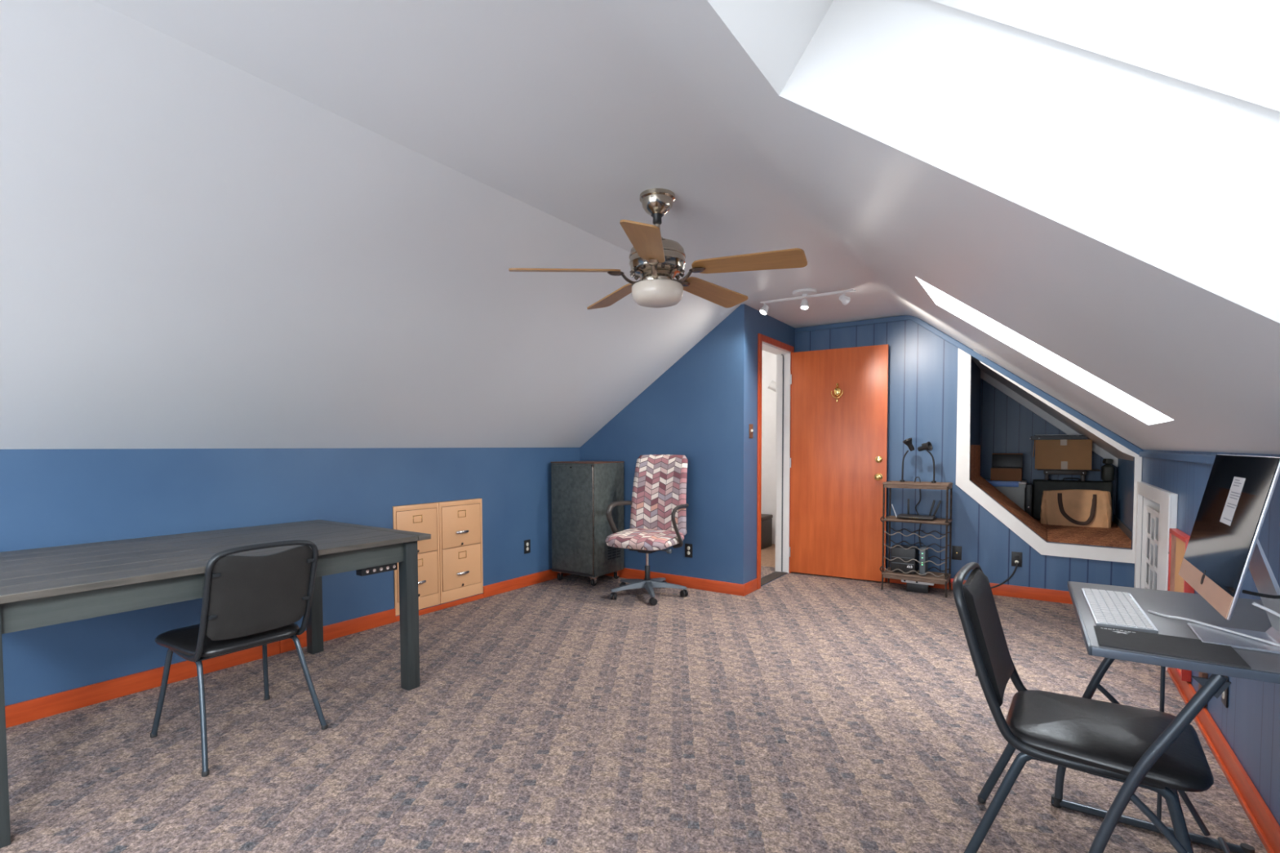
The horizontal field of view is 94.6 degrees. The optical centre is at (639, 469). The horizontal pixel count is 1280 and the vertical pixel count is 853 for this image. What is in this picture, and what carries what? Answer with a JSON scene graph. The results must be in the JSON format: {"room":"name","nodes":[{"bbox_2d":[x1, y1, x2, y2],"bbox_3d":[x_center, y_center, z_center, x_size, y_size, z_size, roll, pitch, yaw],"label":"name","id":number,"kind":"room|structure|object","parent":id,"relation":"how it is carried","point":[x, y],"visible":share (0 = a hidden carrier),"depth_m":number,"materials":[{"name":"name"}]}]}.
{"room":"home office","nodes":[
{"label":"home office","id":0,"kind":"room"},
{"bbox_2d":[0,447,580,706],"bbox_3d":[-2.263,0.477,3.189,0.100,1.177,5.888,1,3,34],"label":"wall","id":1,"kind":"structure","parent":0,"point":[49,497],"depth_m":3.10,"materials":[{"name":"blue paint"}]},
{"bbox_2d":[4,568,571,728],"bbox_3d":[-2.215,1.020,3.177,0.013,0.092,5.887,1,3,34],"label":"baseboard","id":2,"kind":"structure","parent":1,"relation":"attached to","point":[33,709],"depth_m":3.03,"materials":[{"name":"orange wood"}]},
{"bbox_2d":[392,502,440,615],"bbox_3d":[-1.771,0.612,4.280,0.591,0.741,0.362,1,3,34],"label":"file cabinet","id":3,"kind":"object","parent":1,"relation":"in","point":[419,517],"visible":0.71,"depth_m":4.18,"materials":[{"name":"beige"}]},
{"bbox_2d":[437,497,483,604],"bbox_3d":[-1.557,0.599,4.595,0.591,0.741,0.394,1,3,34],"label":"file cabinet","id":4,"kind":"object","parent":1,"relation":"in","point":[460,522],"visible":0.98,"depth_m":4.43,"materials":[{"name":"beige"}]},
{"bbox_2d":[524,539,530,554],"bbox_3d":[-0.957,0.657,5.017,0.009,0.114,0.070,1,3,34],"label":"wall outlet","id":5,"kind":"object","parent":1,"relation":"attached to","point":[526,543],"visible":1,"depth_m":5.01,"materials":[{"name":"black plastic"}]},
{"bbox_2d":[0,543,1267,852],"bbox_3d":[-0.097,1.100,3.198,5.083,0.080,8.500,1,3,34],"label":"floor","id":6,"kind":"structure","parent":0,"point":[798,713],"depth_m":2.37,"materials":[{"name":"carpet"}]},
{"bbox_2d":[0,520,431,848],"bbox_3d":[-1.900,0.711,2.570,1.055,0.755,1.556,1,3,34],"label":"table","id":7,"kind":"object","parent":6,"relation":"on","point":[42,587],"depth_m":2.32,"materials":[{"name":"grey wood"}]},
{"bbox_2d":[150,539,327,777],"bbox_3d":[-1.646,0.684,2.424,0.566,0.818,0.451,1,3,34],"label":"banquet chair","id":8,"kind":"object","parent":6,"relation":"on","point":[249,602],"visible":1,"depth_m":2.28,"materials":[{"name":"black leather"}]},
{"bbox_2d":[551,460,624,586],"bbox_3d":[-0.467,0.458,5.237,0.489,1.052,0.448,1,3,34],"label":"base cabinet","id":9,"kind":"object","parent":6,"relation":"on","point":[582,491],"visible":0.95,"depth_m":5.06,"materials":[{"name":"weathered dark steel"},{"name":"chrome"},{"name":"black rubber"}]},
{"bbox_2d":[607,545,620,559],"bbox_3d":[-0.226,0.703,5.168,0.003,0.156,0.182,1,3,34],"label":"vent grille","id":10,"kind":"object","parent":9,"relation":"attached to","point":[613,553],"depth_m":5.16,"materials":[{"name":"grey metal"}]},
{"bbox_2d":[605,454,688,605],"bbox_3d":[0.063,0.445,4.689,0.621,1.116,0.613,1,2,29],"label":"office chair","id":11,"kind":"object","parent":6,"relation":"on","point":[658,517],"visible":1,"depth_m":4.76,"materials":[{"name":"fabric"}]},
{"bbox_2d":[760,514,773,549],"bbox_3d":[1.323,0.727,6.998,0.390,0.372,0.350,1,3,34],"label":"storage ottoman","id":12,"kind":"object","parent":6,"relation":"on","point":[766,519],"visible":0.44,"depth_m":6.89,"materials":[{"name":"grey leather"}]},
{"bbox_2d":[880,480,952,597],"bbox_3d":[2.257,0.550,4.818,0.510,0.888,0.271,1,3,34],"label":"storage rack","id":13,"kind":"object","parent":6,"relation":"on","point":[939,578],"visible":0.91,"depth_m":4.77,"materials":[{"name":"weathered wood"},{"name":"brown metal"},{"name":"wire"}]},
{"bbox_2d":[890,544,918,573],"bbox_3d":[2.184,0.741,4.878,0.190,0.210,0.152,1,3,34],"label":"battery","id":14,"kind":"object","parent":13,"relation":"on","point":[906,555],"visible":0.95,"depth_m":4.82,"materials":[{"name":"black plastic"}]},
{"bbox_2d":[900,437,914,481],"bbox_3d":[2.193,-0.077,4.853,0.107,0.364,0.079,1,3,34],"label":"gooseneck lamp","id":15,"kind":"object","parent":13,"relation":"on","point":[908,442],"visible":1,"depth_m":4.85,"materials":[{"name":"black metal"}]},
{"bbox_2d":[881,567,951,584],"bbox_3d":[2.260,0.870,4.833,0.486,0.045,0.262,1,3,34],"label":"shelf","id":16,"kind":"object","parent":13,"relation":"attached to","point":[936,578],"depth_m":4.75,"materials":[{"name":"wood"}]},
{"bbox_2d":[882,515,952,524],"bbox_3d":[2.259,0.415,4.816,0.486,0.024,0.262,1,3,34],"label":"shelf","id":17,"kind":"object","parent":13,"relation":"attached to","point":[889,518],"depth_m":4.75,"materials":[{"name":"wood"}]},
{"bbox_2d":[882,480,952,489],"bbox_3d":[2.258,0.129,4.805,0.486,0.045,0.262,1,3,34],"label":"shelf","id":18,"kind":"object","parent":13,"relation":"attached to","point":[890,484],"depth_m":4.72,"materials":[{"name":"wood"}]},
{"bbox_2d":[915,488,921,547],"bbox_3d":[2.312,0.469,4.904,0.060,0.721,0.033,1,3,34],"label":"cable","id":19,"kind":"object","parent":13,"relation":"hanging from","point":[919,489],"visible":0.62,"depth_m":4.90,"materials":[{"name":"black rubber"}]},
{"bbox_2d":[897,498,941,519],"bbox_3d":[2.270,0.324,4.803,0.309,0.152,0.162,1,3,34],"label":"router","id":20,"kind":"object","parent":13,"relation":"on","point":[908,515],"visible":1,"depth_m":4.79,"materials":[{"name":"black plastic"}]},
{"bbox_2d":[919,546,928,575],"bbox_3d":[2.296,0.739,4.778,0.044,0.220,0.142,1,3,34],"label":"modem","id":21,"kind":"object","parent":13,"relation":"on","point":[923,555],"visible":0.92,"depth_m":4.73,"materials":[{"name":"grey plastic"}]},
{"bbox_2d":[917,441,936,482],"bbox_3d":[2.315,-0.058,4.771,0.141,0.332,0.083,1,3,34],"label":"gooseneck lamp","id":22,"kind":"object","parent":13,"relation":"on","point":[928,446],"visible":1,"depth_m":4.76,"materials":[{"name":"black metal"}]},
{"bbox_2d":[901,579,934,593],"bbox_3d":[2.248,0.945,4.783,0.240,0.100,0.051,1,3,34],"label":"power strip","id":23,"kind":"object","parent":6,"relation":"on","point":[912,586],"visible":0.8,"depth_m":4.76,"materials":[{"name":"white plastic"}]},
{"bbox_2d":[991,560,1018,588],"bbox_3d":[2.749,0.843,4.683,0.424,0.279,0.059,1,3,34],"label":"extension cord","id":24,"kind":"object","parent":6,"relation":"on","point":[1016,562],"visible":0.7,"depth_m":4.57,"materials":[{"name":"black plastic"}]},
{"bbox_2d":[952,562,1213,852],"bbox_3d":[1.195,0.707,1.628,0.566,0.818,0.451,2,3,37],"label":"banquet chair","id":25,"kind":"object","parent":6,"relation":"on","point":[1101,739],"visible":0.95,"depth_m":1.57,"materials":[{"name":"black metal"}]},
{"bbox_2d":[1050,581,1279,852],"bbox_3d":[1.373,0.750,1.500,0.506,0.742,0.749,1,3,33],"label":"desk","id":26,"kind":"object","parent":6,"relation":"on","point":[1265,666],"visible":0.71,"depth_m":1.42,"materials":[{"name":"plastic"}]},
{"bbox_2d":[1081,587,1158,634],"bbox_3d":[1.270,0.370,1.580,0.115,0.010,0.418,1,3,33],"label":"keyboard","id":27,"kind":"object","parent":26,"relation":"on","point":[1108,609],"visible":1,"depth_m":1.53,"materials":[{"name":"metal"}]},
{"bbox_2d":[1093,626,1251,669],"bbox_3d":[1.147,0.384,1.292,0.236,0.004,0.172,1,3,34],"label":"mouse pad","id":28,"kind":"object","parent":26,"relation":"on","point":[1192,649],"visible":1,"depth_m":1.28,"materials":[{"name":"fabric"}]},
{"bbox_2d":[1147,610,1279,646],"bbox_3d":[1.363,0.378,1.316,0.011,0.012,0.473,0,2,-6],"label":"charging cable","id":29,"kind":"object","parent":26,"relation":"on","point":[1150,611],"visible":1,"depth_m":1.39,"materials":[{"name":"white plastic"}]},
{"bbox_2d":[1177,453,1279,653],"bbox_3d":[1.352,0.177,1.323,0.153,0.415,0.494,1,3,34],"label":"desktop computer","id":30,"kind":"object","parent":26,"relation":"on","point":[1224,542],"visible":1,"depth_m":1.29,"materials":[{"name":"metal"}]},
{"bbox_2d":[1241,590,1279,599],"bbox_3d":[1.358,0.317,1.196,0.213,0.129,0.025,1,2,18],"label":"cable","id":31,"kind":"object","parent":26,"relation":"on","point":[1274,597],"visible":1,"depth_m":1.22,"materials":[{"name":"black rubber"}]},
{"bbox_2d":[1251,601,1279,617],"bbox_3d":[1.309,0.326,1.137,0.206,0.126,0.016,1,2,17],"label":"power cable","id":32,"kind":"object","parent":26,"relation":"on","point":[1254,603],"visible":1,"depth_m":1.16,"materials":[{"name":"white plastic"}]},
{"bbox_2d":[0,0,1279,454],"bbox_3d":[-0.173,-0.632,2.411,4.189,1.136,7.029,1,3,34],"label":"ceiling","id":33,"kind":"structure","parent":0,"point":[224,224],"depth_m":2.12,"materials":[{"name":"white paint"}]},
{"bbox_2d":[508,187,807,309],"bbox_3d":[0.110,-0.970,2.625,1.238,0.478,1.238,1,3,34],"label":"ceiling fan","id":34,"kind":"object","parent":33,"relation":"hanging from","point":[655,260],"visible":1,"depth_m":2.54,"materials":[{"name":"brown wood"}]},
{"bbox_2d":[759,288,856,315],"bbox_3d":[1.177,-1.210,4.237,0.678,0.126,0.170,1,3,34],"label":"track light","id":35,"kind":"object","parent":33,"relation":"attached to","point":[801,293],"visible":1,"depth_m":4.22,"materials":[{"name":"white plastic"}]},
{"bbox_2d":[707,0,1279,323],"bbox_3d":[0.609,-0.698,0.654,1.264,1.145,0.812,1,3,34],"label":"window","id":36,"kind":"structure","parent":33,"relation":"attached to","point":[1148,131],"depth_m":1.03,"materials":[{"name":"white glass"}]},
{"bbox_2d":[915,276,1173,425],"bbox_3d":[2.000,-0.778,2.694,1.264,1.145,0.672,1,3,34],"label":"window","id":37,"kind":"structure","parent":33,"relation":"attached to","point":[1091,383],"depth_m":3.03,"materials":[{"name":"white glass"}]},
{"bbox_2d":[579,315,728,582],"bbox_3d":[0.065,-0.162,5.220,1.639,2.289,0.130,1,3,34],"label":"wall","id":38,"kind":"structure","parent":0,"point":[685,411],"depth_m":4.90,"materials":[{"name":"blue paint"}]},
{"bbox_2d":[603,568,744,596],"bbox_3d":[0.134,0.941,5.129,1.668,0.092,0.013,1,3,34],"label":"baseboard","id":39,"kind":"structure","parent":38,"relation":"attached to","point":[733,588],"depth_m":4.92,"materials":[{"name":"brown wood"}]},
{"bbox_2d":[684,543,692,557],"bbox_3d":[0.407,0.680,4.936,0.070,0.114,0.009,1,3,34],"label":"wall outlet","id":40,"kind":"object","parent":38,"relation":"attached to","point":[688,547],"visible":1,"depth_m":4.93,"materials":[{"name":"black plastic"}]},
{"bbox_2d":[728,303,795,586],"bbox_3d":[1.081,-0.161,5.140,0.130,2.289,1.141,1,3,34],"label":"wall","id":41,"kind":"structure","parent":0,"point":[745,322],"depth_m":4.69,"materials":[{"name":"blue paint"}]},
{"bbox_2d":[743,578,757,595],"bbox_3d":[0.895,0.952,4.776,0.013,0.092,0.256,1,3,34],"label":"baseboard","id":42,"kind":"structure","parent":41,"relation":"attached to","point":[751,586],"depth_m":4.76,"materials":[{"name":"brown wood"}]},
{"bbox_2d":[749,423,753,438],"bbox_3d":[0.896,-0.305,4.729,0.020,0.114,0.070,1,3,34],"label":"light switch","id":43,"kind":"object","parent":41,"relation":"attached to","point":[751,426],"visible":1,"depth_m":4.72,"materials":[{"name":"beige plastic"}]},
{"bbox_2d":[760,350,776,536],"bbox_3d":[1.203,-0.304,7.432,2.513,2.400,0.050,1,3,34],"label":"wall","id":44,"kind":"structure","parent":0,"point":[768,359],"depth_m":7.16,"materials":[{"name":"white paint"}]},
{"bbox_2d":[767,380,776,391],"bbox_3d":[1.607,-0.976,6.996,0.193,0.158,0.165,0,2,9],"label":"wall spotlight","id":45,"kind":"object","parent":44,"relation":"attached to","point":[772,385],"visible":0.47,"depth_m":6.93,"materials":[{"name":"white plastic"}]},
{"bbox_2d":[772,536,775,544],"bbox_3d":[1.130,0.850,7.489,2.273,0.090,0.011,1,3,34],"label":"baseboard","id":46,"kind":"structure","parent":44,"relation":"attached to","point":[773,537],"depth_m":7.15,"materials":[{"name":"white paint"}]},
{"bbox_2d":[795,317,1142,591],"bbox_3d":[2.502,-0.156,4.899,2.750,2.289,0.060,1,3,34],"label":"wall","id":47,"kind":"structure","parent":0,"point":[922,366],"depth_m":4.89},
{"bbox_2d":[756,333,794,589],"bbox_3d":[1.141,-0.070,5.215,0.148,2.104,0.801,1,3,34],"label":"door frame","id":48,"kind":"structure","parent":47,"relation":"attached to","point":[782,432],"depth_m":5.48,"materials":[{"name":"white paint"}]},
{"bbox_2d":[789,344,888,582],"bbox_3d":[1.731,-0.051,5.252,0.858,2.033,0.103,1,3,31],"label":"door","id":49,"kind":"structure","parent":47,"relation":"in","point":[838,460],"depth_m":5.25,"materials":[{"name":"brown wood"}]},
{"bbox_2d":[951,546,961,559],"bbox_3d":[2.588,0.685,4.826,0.070,0.114,0.016,1,3,34],"label":"cable plate","id":50,"kind":"object","parent":47,"relation":"attached to","point":[956,550],"visible":1,"depth_m":4.83,"materials":[{"name":"black plastic"}]},
{"bbox_2d":[794,315,1142,454],"bbox_3d":[2.492,-0.708,4.833,2.524,1.173,0.021,1,3,34],"label":"trim","id":51,"kind":"structure","parent":47,"relation":"attached to","point":[1073,412],"depth_m":4.65,"materials":[{"name":"blue paint"}]},
{"bbox_2d":[885,577,1072,604],"bbox_3d":[2.498,0.944,4.899,2.486,0.092,0.013,1,3,34],"label":"baseboard","id":52,"kind":"structure","parent":47,"relation":"attached to","point":[1007,590],"depth_m":4.56,"materials":[{"name":"brown wood"}]},
{"bbox_2d":[1011,551,1022,567],"bbox_3d":[2.933,0.701,4.596,0.070,0.114,0.009,1,3,34],"label":"wall outlet","id":53,"kind":"object","parent":47,"relation":"attached to","point":[1017,556],"visible":0.99,"depth_m":4.59,"materials":[{"name":"black plastic"}]},
{"bbox_2d":[955,348,1142,563],"bbox_3d":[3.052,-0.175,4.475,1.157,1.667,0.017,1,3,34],"label":"trim","id":54,"kind":"structure","parent":47,"relation":"attached to","point":[963,407],"depth_m":4.61,"materials":[{"name":"white paint"}]},
{"bbox_2d":[970,359,981,444],"bbox_3d":[3.151,-0.292,5.657,0.040,1.900,1.930,1,3,34],"label":"wall","id":55,"kind":"structure","parent":0,"point":[975,371],"depth_m":5.96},
{"bbox_2d":[970,444,1046,541],"bbox_3d":[3.132,0.170,5.070,0.604,0.757,0.908,1,3,34],"label":"trim","id":56,"kind":"structure","parent":55,"relation":"attached to","point":[975,477],"depth_m":5.05,"materials":[{"name":"stained wood"}]},
{"bbox_2d":[979,378,1116,521],"bbox_3d":[4.205,-0.312,6.130,1.290,1.900,0.040,1,3,34],"label":"wall","id":57,"kind":"structure","parent":0,"point":[1006,426],"depth_m":6.26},
{"bbox_2d":[980,369,1117,466],"bbox_3d":[4.165,-0.544,6.063,1.168,1.024,0.098,1,3,34],"label":"trim","id":58,"kind":"structure","parent":57,"relation":"attached to","point":[1052,420],"depth_m":6.05,"materials":[{"name":"paint"}]},
{"bbox_2d":[971,355,1133,461],"bbox_3d":[3.650,-0.567,5.306,1.250,1.023,1.930,1,3,34],"label":"ceiling","id":59,"kind":"structure","parent":0,"point":[1047,409],"depth_m":5.42,"materials":[{"name":"white paint"}]},
{"bbox_2d":[1035,519,1131,548],"bbox_3d":[3.653,0.562,5.349,1.210,0.050,1.930,1,3,34],"label":"floor","id":60,"kind":"structure","parent":0,"point":[1113,536],"depth_m":4.91,"materials":[{"name":"wood"}]},
{"bbox_2d":[985,479,1026,507],"bbox_3d":[3.652,0.313,5.970,0.424,0.402,0.372,1,3,34],"label":"storage bin","id":61,"kind":"object","parent":60,"relation":"on","point":[1016,500],"visible":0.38,"depth_m":5.81,"materials":[{"name":"white plastic"}]},
{"bbox_2d":[990,453,1022,481],"bbox_3d":[3.682,-0.023,5.931,0.265,0.271,0.224,1,3,34],"label":"open box","id":62,"kind":"object","parent":61,"relation":"on","point":[1005,466],"visible":1,"depth_m":5.92,"materials":[{"name":"brown cardboard"}]},
{"bbox_2d":[1025,483,1032,516],"bbox_3d":[3.865,0.332,5.870,0.055,0.370,0.254,1,3,34],"label":"case","id":63,"kind":"object","parent":60,"relation":"on","point":[1028,487],"visible":0.72,"depth_m":5.78,"materials":[{"name":"plastic"}]},
{"bbox_2d":[1031,477,1112,520],"bbox_3d":[4.258,0.301,5.837,0.634,0.433,0.185,1,3,34],"label":"suitcase","id":64,"kind":"object","parent":60,"relation":"on","point":[1039,486],"visible":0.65,"depth_m":5.82,"materials":[{"name":"black plastic"}]},
{"bbox_2d":[1044,470,1086,481],"bbox_3d":[4.210,0.060,5.857,0.340,0.100,0.210,1,3,34],"label":"stand","id":65,"kind":"object","parent":64,"relation":"on","point":[1082,473],"visible":0.98,"depth_m":5.77,"materials":[{"name":"black metal"}]},
{"bbox_2d":[1037,469,1100,471],"bbox_3d":[4.232,0.005,5.843,0.500,0.012,0.245,1,3,34],"label":"board","id":66,"kind":"object","parent":65,"relation":"on","point":[1037,469],"visible":0.77,"depth_m":5.72,"materials":[{"name":"brown metal"}]},
{"bbox_2d":[1032,439,1092,470],"bbox_3d":[4.184,-0.148,5.865,0.470,0.291,0.252,1,3,34],"label":"cardboard box","id":67,"kind":"object","parent":66,"relation":"on","point":[1049,454],"visible":0.93,"depth_m":5.75,"materials":[{"name":"brown cardboard"}]},
{"bbox_2d":[1029,434,1087,439],"bbox_3d":[4.147,-0.318,5.862,0.466,0.050,0.249,1,3,34],"label":"document tray","id":68,"kind":"object","parent":67,"relation":"on","point":[1056,437],"visible":0.89,"depth_m":5.77,"materials":[{"name":"black plastic"}]},
{"bbox_2d":[1101,458,1114,481],"bbox_3d":[4.478,0.006,5.653,0.090,0.218,0.202,1,3,34],"label":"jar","id":69,"kind":"object","parent":64,"relation":"on","point":[1107,470],"visible":1,"depth_m":5.59,"materials":[{"name":"black glass"}]},
{"bbox_2d":[1040,488,1111,528],"bbox_3d":[4.114,0.360,5.579,0.550,0.336,0.254,1,3,34],"label":"tote bag","id":70,"kind":"object","parent":60,"relation":"on","point":[1076,507],"visible":1,"depth_m":5.51,"materials":[{"name":"beige fabric"}]},
{"bbox_2d":[1115,449,1279,826],"bbox_3d":[2.159,0.447,2.070,0.090,1.300,9.020,1,3,34],"label":"wall","id":71,"kind":"structure","parent":0,"point":[1250,724],"depth_m":2.02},
{"bbox_2d":[1113,515,1131,540],"bbox_3d":[4.131,0.516,5.022,0.011,0.065,1.925,1,3,34],"label":"baseboard","id":72,"kind":"structure","parent":71,"relation":"attached to","point":[1119,523],"depth_m":5.16,"materials":[{"name":"grey wood"}]},
{"bbox_2d":[1133,481,1177,671],"bbox_3d":[3.195,0.572,3.583,0.176,0.930,1.342,1,3,34],"label":"trim","id":73,"kind":"structure","parent":71,"relation":"attached to","point":[1164,501],"depth_m":3.80,"materials":[{"name":"white paint"}]},
{"bbox_2d":[1138,451,1215,464],"bbox_3d":[1.545,0.007,1.253,0.021,0.038,7.009,1,3,34],"label":"trim","id":74,"kind":"structure","parent":71,"relation":"attached to","point":[1193,458],"depth_m":2.88,"materials":[{"name":"blue paint"}]},
{"bbox_2d":[1167,528,1194,682],"bbox_3d":[2.611,0.638,2.877,0.060,0.655,0.430,1,3,34],"label":"access hatch","id":75,"kind":"object","parent":71,"relation":"attached to","point":[1179,540],"visible":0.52,"depth_m":2.87,"materials":[{"name":"red paint"}]},
{"bbox_2d":[1198,671,1208,706],"bbox_3d":[2.350,0.912,2.466,0.019,0.140,0.060,1,3,34],"label":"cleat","id":76,"kind":"object","parent":71,"relation":"attached to","point":[1205,675],"visible":0.33,"depth_m":2.44,"materials":[{"name":"grey metal"}]},
{"bbox_2d":[1167,667,1279,852],"bbox_3d":[1.263,1.099,0.877,0.021,0.092,6.000,1,3,34],"label":"baseboard","id":77,"kind":"structure","parent":71,"relation":"attached to","point":[1265,825],"depth_m":2.02,"materials":[{"name":"brown wood"}]},
{"bbox_2d":[1221,675,1228,707],"bbox_3d":[2.180,0.822,2.203,0.009,0.114,0.070,1,3,34],"label":"wall outlet","id":78,"kind":"object","parent":71,"relation":"attached to","point":[1224,695],"visible":0.51,"depth_m":2.18,"materials":[{"name":"black plastic"}]},
{"bbox_3d":[3.364,0.607,3.640,0.319,0.895,0.980,1,3,34],"label":"wall","id":79,"kind":"structure","parent":0,"visible":0},
{"bbox_2d":[1144,505,1159,589],"bbox_3d":[3.247,0.646,3.721,0.010,0.765,0.888,1,3,34],"label":"lattice panel","id":80,"kind":"object","parent":79,"relation":"in","point":[1154,513],"visible":0.4,"depth_m":3.90,"materials":[{"name":"white paint"}]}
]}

